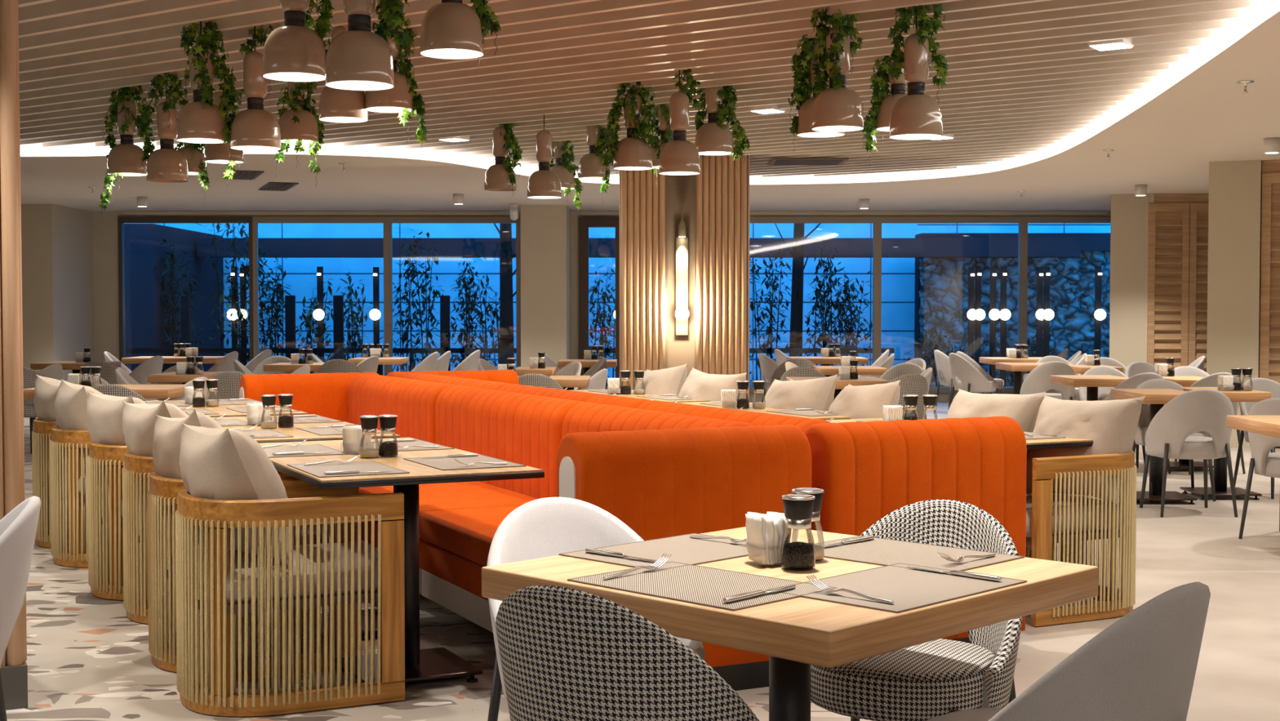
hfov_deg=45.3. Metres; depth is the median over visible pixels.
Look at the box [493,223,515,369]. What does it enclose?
trunk
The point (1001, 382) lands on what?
tub chair
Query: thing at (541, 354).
pepper mill
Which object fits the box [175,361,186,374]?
napkin holder
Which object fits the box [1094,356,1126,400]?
tub chair
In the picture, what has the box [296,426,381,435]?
placemat
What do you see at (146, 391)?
table
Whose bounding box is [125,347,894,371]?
fence rail
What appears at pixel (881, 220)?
window
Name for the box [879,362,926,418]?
tub chair
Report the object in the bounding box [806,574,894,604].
fork
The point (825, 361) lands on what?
table
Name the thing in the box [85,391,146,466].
cushion
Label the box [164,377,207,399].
tub chair
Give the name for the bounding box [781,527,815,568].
bottle
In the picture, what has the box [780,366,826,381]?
tub chair
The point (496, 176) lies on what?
pendant lamp
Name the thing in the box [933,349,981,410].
tub chair
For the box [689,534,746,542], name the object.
fork
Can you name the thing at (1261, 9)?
light
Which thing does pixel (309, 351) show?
salt mill
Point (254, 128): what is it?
pendant lamp
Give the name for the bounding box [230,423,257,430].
fork
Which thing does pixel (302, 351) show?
pepper mill
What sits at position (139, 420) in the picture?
cushion
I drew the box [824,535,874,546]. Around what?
knife
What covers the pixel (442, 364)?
tub chair
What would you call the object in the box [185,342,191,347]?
salt mill
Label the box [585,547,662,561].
knife
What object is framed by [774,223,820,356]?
trunk
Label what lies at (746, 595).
knife
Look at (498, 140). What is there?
bottle
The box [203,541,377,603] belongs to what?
seat cushion
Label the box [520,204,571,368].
column
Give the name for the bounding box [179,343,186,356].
pepper mill
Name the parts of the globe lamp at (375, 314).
globe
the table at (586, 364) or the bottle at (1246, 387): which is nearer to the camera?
the bottle at (1246, 387)
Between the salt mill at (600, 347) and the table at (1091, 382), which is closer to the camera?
the table at (1091, 382)
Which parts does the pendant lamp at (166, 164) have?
lamp shade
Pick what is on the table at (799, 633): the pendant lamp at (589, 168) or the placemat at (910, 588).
the placemat at (910, 588)
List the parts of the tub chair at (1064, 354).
seat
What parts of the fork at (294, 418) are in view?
handle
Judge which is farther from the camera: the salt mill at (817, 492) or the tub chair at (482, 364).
the tub chair at (482, 364)
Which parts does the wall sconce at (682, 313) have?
globe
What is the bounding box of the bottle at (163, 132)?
[156,97,176,139]
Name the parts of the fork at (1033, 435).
handle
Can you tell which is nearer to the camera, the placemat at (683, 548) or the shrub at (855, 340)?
the placemat at (683, 548)
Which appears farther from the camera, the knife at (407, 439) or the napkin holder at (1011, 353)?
the napkin holder at (1011, 353)
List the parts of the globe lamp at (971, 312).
globe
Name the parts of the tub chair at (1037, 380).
seat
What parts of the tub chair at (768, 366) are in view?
seat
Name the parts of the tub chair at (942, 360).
leg, seat, leg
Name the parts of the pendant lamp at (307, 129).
lamp shade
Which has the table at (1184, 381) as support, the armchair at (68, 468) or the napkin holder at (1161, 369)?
the napkin holder at (1161, 369)
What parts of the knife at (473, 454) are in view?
blade, handle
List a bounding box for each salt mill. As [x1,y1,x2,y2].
[90,366,102,387]
[173,343,179,356]
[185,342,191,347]
[195,355,204,374]
[205,378,218,406]
[261,394,276,428]
[306,348,313,364]
[359,414,379,457]
[361,343,368,357]
[382,343,389,357]
[597,345,604,359]
[633,369,644,394]
[752,380,765,408]
[791,487,824,559]
[834,343,840,356]
[922,394,937,419]
[1022,344,1028,358]
[1241,367,1253,391]
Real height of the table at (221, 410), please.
0.750 m
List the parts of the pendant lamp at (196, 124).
lamp shade, cord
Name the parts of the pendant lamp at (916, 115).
lamp shade, cord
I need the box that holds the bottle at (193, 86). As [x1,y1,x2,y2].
[189,44,213,90]
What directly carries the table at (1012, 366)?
on the floor at (86, 660)
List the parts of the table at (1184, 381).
plate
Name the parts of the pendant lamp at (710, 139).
lamp shade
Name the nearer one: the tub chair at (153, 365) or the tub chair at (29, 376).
the tub chair at (29, 376)
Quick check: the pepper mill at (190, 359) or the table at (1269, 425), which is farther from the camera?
the pepper mill at (190, 359)
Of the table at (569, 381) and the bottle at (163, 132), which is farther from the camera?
the table at (569, 381)
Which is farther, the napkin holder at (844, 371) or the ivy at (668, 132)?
the napkin holder at (844, 371)
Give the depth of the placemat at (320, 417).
7.68 m
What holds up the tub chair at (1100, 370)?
on the floor at (86, 660)
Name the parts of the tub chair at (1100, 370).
leg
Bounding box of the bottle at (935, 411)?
[922,409,937,419]
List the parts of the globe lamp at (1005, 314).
globe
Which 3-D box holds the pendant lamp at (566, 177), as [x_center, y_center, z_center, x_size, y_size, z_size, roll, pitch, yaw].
[-0.717,-1.896,13.775,0.262,0.700,0.262,-1,2,-28]
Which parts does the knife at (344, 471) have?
handle, blade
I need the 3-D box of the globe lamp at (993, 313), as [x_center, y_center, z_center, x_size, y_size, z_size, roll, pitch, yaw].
[6.070,-0.551,26.273,0.191,2.100,0.246,0,2,0]
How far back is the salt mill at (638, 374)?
10.09 m
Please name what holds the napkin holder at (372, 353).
on the table at (386, 360)
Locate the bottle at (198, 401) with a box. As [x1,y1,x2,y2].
[191,391,205,406]
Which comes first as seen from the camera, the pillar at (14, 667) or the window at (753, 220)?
the pillar at (14, 667)
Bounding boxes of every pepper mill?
[80,366,90,386]
[83,347,90,362]
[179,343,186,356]
[186,355,195,374]
[191,379,205,406]
[277,393,293,426]
[298,348,306,364]
[368,343,373,356]
[377,343,382,357]
[378,414,398,456]
[507,357,515,371]
[537,351,545,368]
[591,345,597,359]
[620,369,631,394]
[736,380,749,408]
[781,493,815,568]
[828,343,834,356]
[848,351,856,359]
[848,359,857,379]
[902,394,918,420]
[1015,344,1022,358]
[1093,349,1100,364]
[1165,357,1174,376]
[1231,367,1241,390]
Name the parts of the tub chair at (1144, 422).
leg, leg, seat, leg, leg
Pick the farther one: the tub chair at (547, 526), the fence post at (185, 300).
the fence post at (185, 300)
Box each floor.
[5,400,1279,720]
[607,379,1013,386]
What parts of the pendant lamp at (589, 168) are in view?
lamp shade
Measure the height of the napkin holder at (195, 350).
0.107 m
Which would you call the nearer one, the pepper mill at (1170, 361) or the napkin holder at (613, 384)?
the napkin holder at (613, 384)
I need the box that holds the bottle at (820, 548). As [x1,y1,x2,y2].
[791,520,824,559]
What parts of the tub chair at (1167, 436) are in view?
leg, leg, seat, leg, leg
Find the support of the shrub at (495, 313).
on the floor
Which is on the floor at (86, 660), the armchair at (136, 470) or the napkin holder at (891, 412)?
the armchair at (136, 470)
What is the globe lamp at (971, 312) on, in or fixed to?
on the floor
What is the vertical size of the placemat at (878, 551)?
0.003 m
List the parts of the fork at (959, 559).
handle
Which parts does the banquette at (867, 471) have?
backrest, backrest, backrest, backrest, backrest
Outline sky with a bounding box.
[917,223,1111,234]
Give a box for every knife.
[226,398,249,399]
[248,434,276,436]
[272,451,331,455]
[293,414,316,417]
[318,424,357,426]
[324,470,391,474]
[371,438,417,442]
[420,453,478,457]
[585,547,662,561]
[649,393,679,395]
[722,584,795,602]
[778,408,814,410]
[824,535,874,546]
[906,566,1001,581]
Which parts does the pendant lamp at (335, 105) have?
lamp shade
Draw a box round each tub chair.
[0,495,40,720]
[22,366,45,453]
[23,363,62,422]
[66,374,109,384]
[80,360,117,384]
[93,384,146,400]
[103,351,131,374]
[115,368,158,400]
[128,355,163,384]
[151,364,201,400]
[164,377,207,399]
[207,351,238,371]
[208,370,248,399]
[233,359,253,374]
[244,349,271,372]
[252,355,293,374]
[290,364,310,373]
[311,353,323,373]
[317,359,363,373]
[356,355,378,373]
[411,351,438,371]
[435,351,450,371]
[453,349,480,370]
[477,358,497,370]
[486,497,705,720]
[495,585,759,720]
[518,373,563,389]
[544,354,561,377]
[553,361,582,390]
[576,368,608,390]
[577,357,606,387]
[758,353,779,402]
[770,358,816,385]
[774,348,787,364]
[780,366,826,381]
[785,361,797,371]
[810,498,1022,720]
[857,349,889,377]
[867,353,894,377]
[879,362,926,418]
[888,373,928,419]
[902,367,932,413]
[905,358,925,370]
[924,581,1210,720]
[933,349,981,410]
[948,352,999,406]
[955,351,1004,393]
[1019,360,1075,399]
[1022,348,1068,380]
[1036,355,1079,399]
[1066,351,1081,363]
[1071,353,1087,400]
[1079,365,1146,463]
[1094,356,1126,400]
[1104,372,1170,473]
[1124,361,1163,377]
[1132,378,1216,501]
[1139,388,1237,516]
[1163,372,1245,475]
[1172,365,1227,464]
[1188,355,1205,369]
[1233,377,1279,498]
[1238,398,1279,538]
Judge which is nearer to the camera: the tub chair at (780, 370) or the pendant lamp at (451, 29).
the pendant lamp at (451, 29)
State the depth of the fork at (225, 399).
9.05 m
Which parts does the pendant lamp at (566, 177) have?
lamp shade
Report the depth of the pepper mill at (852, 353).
15.00 m
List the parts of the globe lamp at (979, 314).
globe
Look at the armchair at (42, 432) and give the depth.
8.41 m
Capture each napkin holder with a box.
[67,373,81,384]
[75,352,84,362]
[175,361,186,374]
[184,347,192,356]
[184,386,204,404]
[192,347,198,356]
[246,402,271,426]
[290,353,298,364]
[341,425,373,454]
[369,348,375,355]
[373,348,381,357]
[497,364,506,369]
[528,356,537,368]
[583,350,591,359]
[606,377,620,394]
[720,389,737,408]
[745,511,791,567]
[821,347,829,356]
[838,365,850,379]
[840,355,850,366]
[881,404,902,421]
[1007,349,1017,358]
[1084,355,1094,365]
[1155,363,1168,376]
[1217,374,1234,391]
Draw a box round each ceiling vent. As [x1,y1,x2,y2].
[222,170,263,180]
[258,182,298,191]
[767,158,848,165]
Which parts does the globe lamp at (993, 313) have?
globe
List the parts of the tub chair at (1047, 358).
seat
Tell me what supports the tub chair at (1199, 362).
on the floor at (86, 660)
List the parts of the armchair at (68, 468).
rail, rail, seat frame, post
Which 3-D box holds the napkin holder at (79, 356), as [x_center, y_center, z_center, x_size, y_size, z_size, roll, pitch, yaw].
[-5.961,-0.033,16.322,0.084,0.107,0.098,0,2,-6]
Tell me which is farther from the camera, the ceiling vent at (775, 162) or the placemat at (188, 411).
the ceiling vent at (775, 162)
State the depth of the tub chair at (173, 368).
13.96 m
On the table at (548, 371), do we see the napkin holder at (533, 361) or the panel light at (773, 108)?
the napkin holder at (533, 361)
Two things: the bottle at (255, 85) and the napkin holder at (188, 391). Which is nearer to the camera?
the bottle at (255, 85)
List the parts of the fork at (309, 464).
handle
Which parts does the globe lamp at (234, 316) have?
globe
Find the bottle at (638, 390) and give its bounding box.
[633,381,644,394]
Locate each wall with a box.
[93,211,1111,400]
[155,223,917,379]
[914,233,1110,382]
[1258,186,1279,447]
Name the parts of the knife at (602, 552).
handle, blade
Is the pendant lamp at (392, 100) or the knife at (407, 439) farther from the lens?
the pendant lamp at (392, 100)
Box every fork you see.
[145,397,169,402]
[225,399,258,403]
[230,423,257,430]
[262,439,307,448]
[293,417,331,421]
[303,454,359,465]
[397,444,439,448]
[453,457,507,465]
[602,552,671,579]
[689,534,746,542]
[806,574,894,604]
[814,408,832,413]
[937,551,995,562]
[1023,432,1057,436]
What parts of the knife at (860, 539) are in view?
blade, handle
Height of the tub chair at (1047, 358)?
0.815 m
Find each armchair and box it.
[31,417,85,547]
[49,426,91,566]
[87,440,128,599]
[122,450,155,623]
[146,471,335,671]
[175,479,404,715]
[1026,449,1137,626]
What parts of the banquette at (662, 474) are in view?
panel, backrest, kick panel, seat, backrest, seat, kick panel, backrest, panel, backrest, backrest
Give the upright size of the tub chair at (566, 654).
0.815 m
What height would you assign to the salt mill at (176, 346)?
0.158 m
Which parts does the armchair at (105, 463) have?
rail, rail, seat frame, post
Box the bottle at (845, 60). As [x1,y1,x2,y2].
[825,27,850,75]
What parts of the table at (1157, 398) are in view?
plate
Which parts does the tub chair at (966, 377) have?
leg, seat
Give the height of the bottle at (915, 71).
0.272 m
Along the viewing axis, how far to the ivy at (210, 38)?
8.21 m
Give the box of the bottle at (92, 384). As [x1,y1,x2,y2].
[90,376,102,386]
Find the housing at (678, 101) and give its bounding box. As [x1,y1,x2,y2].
[669,88,688,131]
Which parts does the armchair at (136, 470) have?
rail, rail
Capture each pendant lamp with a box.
[106,98,146,176]
[146,76,188,182]
[176,21,225,143]
[177,142,207,174]
[204,91,243,164]
[230,26,280,151]
[262,0,326,81]
[278,81,318,143]
[319,26,368,122]
[324,0,394,90]
[364,32,413,112]
[420,0,484,59]
[484,124,516,191]
[527,115,561,198]
[550,140,574,189]
[577,124,609,179]
[613,93,652,170]
[650,103,672,168]
[658,69,700,175]
[694,86,733,155]
[796,41,844,137]
[811,27,863,132]
[875,61,906,131]
[888,6,942,139]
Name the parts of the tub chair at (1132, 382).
leg, leg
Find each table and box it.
[23,384,184,398]
[30,360,120,373]
[121,355,226,365]
[143,399,308,417]
[147,371,223,384]
[211,413,400,443]
[259,437,544,682]
[262,362,324,371]
[347,356,408,375]
[481,526,1098,720]
[512,366,556,376]
[549,375,590,390]
[557,359,617,373]
[573,389,710,402]
[678,400,850,419]
[786,356,868,377]
[786,377,888,400]
[811,365,887,375]
[825,417,1093,449]
[979,356,1042,394]
[995,362,1074,371]
[1049,374,1128,400]
[1069,364,1123,373]
[1111,388,1197,504]
[1162,376,1213,471]
[1179,386,1271,499]
[1226,415,1279,437]
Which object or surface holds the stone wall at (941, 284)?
on the floor at (932, 384)
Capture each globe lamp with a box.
[226,266,238,360]
[237,266,247,365]
[313,266,324,362]
[369,266,380,347]
[967,266,974,359]
[973,266,985,365]
[989,266,999,378]
[999,266,1010,386]
[1035,266,1043,356]
[1042,266,1053,357]
[1094,266,1106,358]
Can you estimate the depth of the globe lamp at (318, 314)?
26.04 m
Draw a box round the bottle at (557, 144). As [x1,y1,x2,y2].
[553,140,566,158]
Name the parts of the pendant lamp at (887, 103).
lamp shade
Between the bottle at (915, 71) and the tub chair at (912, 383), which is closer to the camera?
the bottle at (915, 71)
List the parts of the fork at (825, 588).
handle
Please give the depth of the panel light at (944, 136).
13.22 m
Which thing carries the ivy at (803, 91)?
hanging from the ceiling at (1024, 76)
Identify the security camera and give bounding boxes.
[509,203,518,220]
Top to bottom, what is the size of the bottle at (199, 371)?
0.090 m
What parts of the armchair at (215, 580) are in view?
post, seat frame, rail, rail, post, post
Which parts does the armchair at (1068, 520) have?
post, post, seat frame, rail, rail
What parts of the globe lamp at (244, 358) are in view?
globe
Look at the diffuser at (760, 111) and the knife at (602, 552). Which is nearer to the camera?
the knife at (602, 552)
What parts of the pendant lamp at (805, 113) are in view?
lamp shade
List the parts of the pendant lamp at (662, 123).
lamp shade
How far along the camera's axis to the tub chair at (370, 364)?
16.55 m
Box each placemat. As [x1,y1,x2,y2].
[145,401,192,406]
[181,408,218,414]
[208,399,262,404]
[214,418,255,426]
[226,406,299,413]
[239,429,293,438]
[262,444,348,457]
[271,415,343,423]
[286,460,409,477]
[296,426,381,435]
[373,439,454,451]
[402,454,526,470]
[558,533,748,570]
[567,561,836,610]
[587,389,633,394]
[636,395,688,399]
[700,402,752,407]
[765,409,837,416]
[765,562,1026,613]
[814,535,1024,573]
[857,420,876,422]
[1022,431,1065,439]
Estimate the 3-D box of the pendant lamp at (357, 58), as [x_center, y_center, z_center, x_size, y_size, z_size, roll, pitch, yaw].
[-1.089,-1.416,5.943,0.262,0.700,0.262,1,2,38]
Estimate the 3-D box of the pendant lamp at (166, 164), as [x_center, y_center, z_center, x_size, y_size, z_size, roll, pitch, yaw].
[-3.081,-1.519,9.982,0.262,0.700,0.262,1,2,16]
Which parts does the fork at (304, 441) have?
handle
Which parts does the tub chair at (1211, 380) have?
leg, leg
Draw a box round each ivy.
[98,84,155,222]
[139,71,194,177]
[173,117,209,199]
[177,21,236,160]
[222,88,244,192]
[239,23,279,94]
[273,81,324,185]
[305,0,335,89]
[371,0,412,70]
[395,27,429,159]
[464,0,501,68]
[499,122,522,196]
[550,140,583,219]
[593,124,617,202]
[599,81,661,179]
[648,103,672,186]
[672,68,702,124]
[693,85,750,172]
[787,34,817,151]
[809,6,862,127]
[859,55,891,166]
[886,3,949,102]
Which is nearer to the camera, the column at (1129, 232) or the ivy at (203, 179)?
the ivy at (203, 179)
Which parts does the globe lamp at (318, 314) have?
globe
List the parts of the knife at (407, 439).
handle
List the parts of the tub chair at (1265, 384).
leg, leg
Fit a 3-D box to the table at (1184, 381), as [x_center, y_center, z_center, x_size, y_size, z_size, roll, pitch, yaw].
[4.475,0.517,12.590,0.420,0.750,0.720,0,2,0]
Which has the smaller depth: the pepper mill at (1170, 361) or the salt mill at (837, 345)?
the pepper mill at (1170, 361)
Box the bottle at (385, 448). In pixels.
[378,433,398,456]
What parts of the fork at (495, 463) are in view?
handle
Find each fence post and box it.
[181,295,191,347]
[284,295,295,359]
[333,295,343,359]
[440,295,450,370]
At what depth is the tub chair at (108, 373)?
14.98 m
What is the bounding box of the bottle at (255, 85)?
[243,47,266,98]
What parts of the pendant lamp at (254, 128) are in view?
cord, lamp shade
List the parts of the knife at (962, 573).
blade, handle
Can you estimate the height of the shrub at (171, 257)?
2.638 m
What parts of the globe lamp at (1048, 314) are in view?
globe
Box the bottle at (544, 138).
[536,126,552,162]
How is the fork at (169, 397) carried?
on the placemat at (176, 403)
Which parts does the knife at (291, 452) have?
handle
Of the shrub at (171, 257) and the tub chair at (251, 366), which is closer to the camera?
the tub chair at (251, 366)
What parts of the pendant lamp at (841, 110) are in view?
lamp shade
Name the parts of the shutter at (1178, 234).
door, head rail, door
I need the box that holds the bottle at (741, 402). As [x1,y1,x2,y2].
[736,392,749,408]
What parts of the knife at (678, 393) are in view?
handle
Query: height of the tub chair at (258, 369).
0.815 m
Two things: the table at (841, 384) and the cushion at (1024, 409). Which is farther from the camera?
the table at (841, 384)
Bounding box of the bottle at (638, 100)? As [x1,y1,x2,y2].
[623,93,642,128]
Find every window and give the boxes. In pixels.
[117,216,253,365]
[252,216,387,375]
[386,216,519,373]
[578,216,619,389]
[749,216,877,392]
[877,216,1024,392]
[1022,216,1111,381]
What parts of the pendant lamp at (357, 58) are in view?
lamp shade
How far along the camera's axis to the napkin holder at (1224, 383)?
10.51 m
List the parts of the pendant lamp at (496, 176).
lamp shade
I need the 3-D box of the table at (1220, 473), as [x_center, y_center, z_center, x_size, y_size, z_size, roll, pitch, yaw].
[4.065,0.578,10.730,0.420,0.750,0.720,0,2,0]
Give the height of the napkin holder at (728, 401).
0.107 m
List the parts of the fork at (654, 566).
handle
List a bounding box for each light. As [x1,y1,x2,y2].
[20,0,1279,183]
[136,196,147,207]
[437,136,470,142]
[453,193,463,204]
[749,104,786,114]
[858,199,869,208]
[929,133,954,140]
[1088,38,1133,51]
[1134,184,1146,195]
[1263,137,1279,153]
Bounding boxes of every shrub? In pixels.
[154,235,217,369]
[197,223,273,364]
[235,241,299,356]
[295,278,334,373]
[332,268,383,360]
[382,229,454,372]
[449,258,488,368]
[468,274,515,366]
[588,265,615,386]
[749,243,792,380]
[802,237,848,376]
[823,266,883,365]
[894,319,989,386]
[986,328,1060,385]
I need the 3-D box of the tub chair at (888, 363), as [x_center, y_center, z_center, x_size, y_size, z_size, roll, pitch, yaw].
[2.642,0.322,17.643,0.564,0.815,0.530,0,2,13]
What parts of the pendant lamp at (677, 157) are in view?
lamp shade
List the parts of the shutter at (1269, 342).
head rail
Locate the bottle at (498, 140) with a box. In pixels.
[492,124,507,156]
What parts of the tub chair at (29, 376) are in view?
seat, leg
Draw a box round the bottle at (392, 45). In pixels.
[387,32,400,60]
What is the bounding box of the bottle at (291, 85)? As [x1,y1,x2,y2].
[288,81,307,100]
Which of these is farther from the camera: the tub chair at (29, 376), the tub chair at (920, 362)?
the tub chair at (920, 362)
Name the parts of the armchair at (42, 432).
rail, rail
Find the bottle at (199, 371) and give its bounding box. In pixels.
[195,364,204,374]
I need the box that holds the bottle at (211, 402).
[205,391,218,406]
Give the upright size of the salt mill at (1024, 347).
0.158 m
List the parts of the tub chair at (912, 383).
seat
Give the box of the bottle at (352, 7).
[342,0,375,16]
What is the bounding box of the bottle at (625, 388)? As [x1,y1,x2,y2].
[620,380,631,394]
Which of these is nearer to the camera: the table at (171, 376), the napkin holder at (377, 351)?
the table at (171, 376)
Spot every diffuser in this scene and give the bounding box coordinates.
[439,138,467,142]
[751,109,784,114]
[929,136,952,140]
[1089,42,1132,51]
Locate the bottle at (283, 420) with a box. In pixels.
[277,408,293,426]
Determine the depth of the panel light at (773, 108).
11.40 m
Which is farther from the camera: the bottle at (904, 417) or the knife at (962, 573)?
the bottle at (904, 417)
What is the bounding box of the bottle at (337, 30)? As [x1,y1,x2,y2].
[331,26,346,41]
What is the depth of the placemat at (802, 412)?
8.24 m
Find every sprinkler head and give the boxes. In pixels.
[338,163,348,170]
[1102,149,1114,158]
[1236,80,1253,93]
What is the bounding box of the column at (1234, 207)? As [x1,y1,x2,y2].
[1206,160,1262,448]
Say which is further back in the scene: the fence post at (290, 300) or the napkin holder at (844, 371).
the fence post at (290, 300)
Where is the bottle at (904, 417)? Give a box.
[902,409,918,419]
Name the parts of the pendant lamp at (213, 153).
lamp shade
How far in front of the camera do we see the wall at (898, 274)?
29.97 m
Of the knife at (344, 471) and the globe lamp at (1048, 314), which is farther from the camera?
the globe lamp at (1048, 314)
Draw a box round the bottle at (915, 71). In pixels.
[903,28,928,83]
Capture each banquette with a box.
[239,372,812,690]
[386,369,1026,643]
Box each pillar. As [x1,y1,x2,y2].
[0,0,27,710]
[619,155,750,399]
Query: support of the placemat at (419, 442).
on the table at (428, 664)
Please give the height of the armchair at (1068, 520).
0.695 m
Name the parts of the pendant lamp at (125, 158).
lamp shade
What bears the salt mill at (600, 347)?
on the table at (586, 364)
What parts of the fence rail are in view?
rail post, rail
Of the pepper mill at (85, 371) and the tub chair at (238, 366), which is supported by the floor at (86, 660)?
the tub chair at (238, 366)
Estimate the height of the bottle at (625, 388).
0.090 m
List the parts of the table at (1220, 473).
plate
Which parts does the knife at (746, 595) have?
handle, blade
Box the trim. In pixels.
[121,211,1106,215]
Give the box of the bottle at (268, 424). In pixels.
[261,409,276,428]
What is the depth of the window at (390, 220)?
21.93 m
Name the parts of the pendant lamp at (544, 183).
lamp shade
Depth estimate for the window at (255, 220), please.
21.93 m
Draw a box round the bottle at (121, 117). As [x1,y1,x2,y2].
[117,98,136,135]
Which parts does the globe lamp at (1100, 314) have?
globe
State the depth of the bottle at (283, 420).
7.21 m
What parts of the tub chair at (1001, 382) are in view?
seat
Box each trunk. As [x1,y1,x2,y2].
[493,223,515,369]
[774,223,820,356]
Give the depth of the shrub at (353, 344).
26.26 m
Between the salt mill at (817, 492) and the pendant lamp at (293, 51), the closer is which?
the salt mill at (817, 492)
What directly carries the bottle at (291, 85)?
on the pendant lamp at (307, 129)
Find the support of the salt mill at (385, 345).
on the table at (386, 360)
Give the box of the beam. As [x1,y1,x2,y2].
[196,238,1080,257]
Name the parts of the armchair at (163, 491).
seat frame, rail, rail, post, post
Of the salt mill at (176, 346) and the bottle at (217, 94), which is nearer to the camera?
the bottle at (217, 94)
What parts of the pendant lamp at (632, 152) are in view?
lamp shade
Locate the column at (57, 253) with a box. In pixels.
[21,204,94,381]
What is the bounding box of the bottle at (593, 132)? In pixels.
[586,124,601,146]
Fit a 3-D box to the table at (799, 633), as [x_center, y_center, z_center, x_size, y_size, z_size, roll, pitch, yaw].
[0.324,0.818,3.311,0.942,0.750,0.942,2,3,45]
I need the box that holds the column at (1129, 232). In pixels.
[1109,193,1154,367]
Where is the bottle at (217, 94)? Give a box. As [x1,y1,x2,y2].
[213,91,232,114]
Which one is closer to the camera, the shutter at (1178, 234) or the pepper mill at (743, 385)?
the pepper mill at (743, 385)
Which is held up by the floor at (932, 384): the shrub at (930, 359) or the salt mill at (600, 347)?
the shrub at (930, 359)
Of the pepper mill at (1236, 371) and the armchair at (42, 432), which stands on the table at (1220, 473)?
the pepper mill at (1236, 371)
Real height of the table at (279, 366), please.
0.750 m
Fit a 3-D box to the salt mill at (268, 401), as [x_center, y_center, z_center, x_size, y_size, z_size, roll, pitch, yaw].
[-1.736,0.239,7.171,0.074,0.158,0.074,0,2,0]
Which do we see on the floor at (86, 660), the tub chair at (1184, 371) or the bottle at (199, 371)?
the tub chair at (1184, 371)
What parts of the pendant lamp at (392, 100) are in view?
lamp shade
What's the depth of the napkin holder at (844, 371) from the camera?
12.27 m
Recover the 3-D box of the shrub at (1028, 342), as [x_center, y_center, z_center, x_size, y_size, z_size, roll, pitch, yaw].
[6.879,-0.061,27.655,1.764,1.081,1.557,0,2,0]
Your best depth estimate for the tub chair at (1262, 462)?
8.64 m
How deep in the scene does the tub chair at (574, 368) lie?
14.72 m
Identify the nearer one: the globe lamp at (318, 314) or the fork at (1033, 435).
the fork at (1033, 435)
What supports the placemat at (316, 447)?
on the table at (428, 664)
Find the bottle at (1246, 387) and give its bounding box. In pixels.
[1241,377,1253,391]
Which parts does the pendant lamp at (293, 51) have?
lamp shade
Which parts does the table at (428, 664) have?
plate, plate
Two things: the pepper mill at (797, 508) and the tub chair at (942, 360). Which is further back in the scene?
the tub chair at (942, 360)
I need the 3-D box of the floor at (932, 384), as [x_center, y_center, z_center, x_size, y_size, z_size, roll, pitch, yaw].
[0.000,0.357,33.729,60.000,0.200,22.600,0,2,0]
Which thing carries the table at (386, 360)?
on the floor at (86, 660)
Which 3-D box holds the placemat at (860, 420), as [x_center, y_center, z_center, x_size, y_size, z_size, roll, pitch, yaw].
[1.312,0.306,7.476,0.311,0.003,0.451,-1,2,-26]
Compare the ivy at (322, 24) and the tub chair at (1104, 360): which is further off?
the tub chair at (1104, 360)
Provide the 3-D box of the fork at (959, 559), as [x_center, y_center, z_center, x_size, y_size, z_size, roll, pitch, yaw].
[0.718,0.423,3.350,0.200,0.030,0.026,-2,3,-44]
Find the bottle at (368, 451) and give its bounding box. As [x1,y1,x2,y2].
[359,434,379,457]
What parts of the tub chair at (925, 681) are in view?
leg, seat, leg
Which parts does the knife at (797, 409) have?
handle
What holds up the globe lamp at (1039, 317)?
on the floor
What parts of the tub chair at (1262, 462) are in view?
leg, seat, leg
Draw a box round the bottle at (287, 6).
[279,0,310,12]
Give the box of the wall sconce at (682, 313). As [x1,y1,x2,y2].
[675,208,688,335]
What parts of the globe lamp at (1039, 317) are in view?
globe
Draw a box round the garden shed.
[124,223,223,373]
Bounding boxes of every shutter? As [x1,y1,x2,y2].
[1146,193,1208,372]
[1259,160,1279,383]
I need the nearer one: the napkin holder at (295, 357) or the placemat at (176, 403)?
the placemat at (176, 403)
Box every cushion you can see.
[33,374,62,421]
[53,379,102,464]
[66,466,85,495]
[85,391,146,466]
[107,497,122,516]
[122,400,189,456]
[152,408,222,505]
[171,524,328,555]
[178,422,288,559]
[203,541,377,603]
[359,480,537,537]
[419,505,520,566]
[632,363,687,395]
[678,367,746,401]
[764,373,837,410]
[827,379,900,418]
[945,388,1045,431]
[1026,395,1145,504]
[1026,493,1123,537]
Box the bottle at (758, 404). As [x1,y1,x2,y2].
[752,392,765,408]
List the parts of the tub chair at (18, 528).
leg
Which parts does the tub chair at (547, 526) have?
leg, seat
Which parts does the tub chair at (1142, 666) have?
seat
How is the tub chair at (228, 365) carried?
on the floor at (86, 660)
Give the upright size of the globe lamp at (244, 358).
2.100 m
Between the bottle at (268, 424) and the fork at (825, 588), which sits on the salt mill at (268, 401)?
the bottle at (268, 424)
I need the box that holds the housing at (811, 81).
[809,41,829,86]
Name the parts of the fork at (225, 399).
handle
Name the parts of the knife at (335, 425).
handle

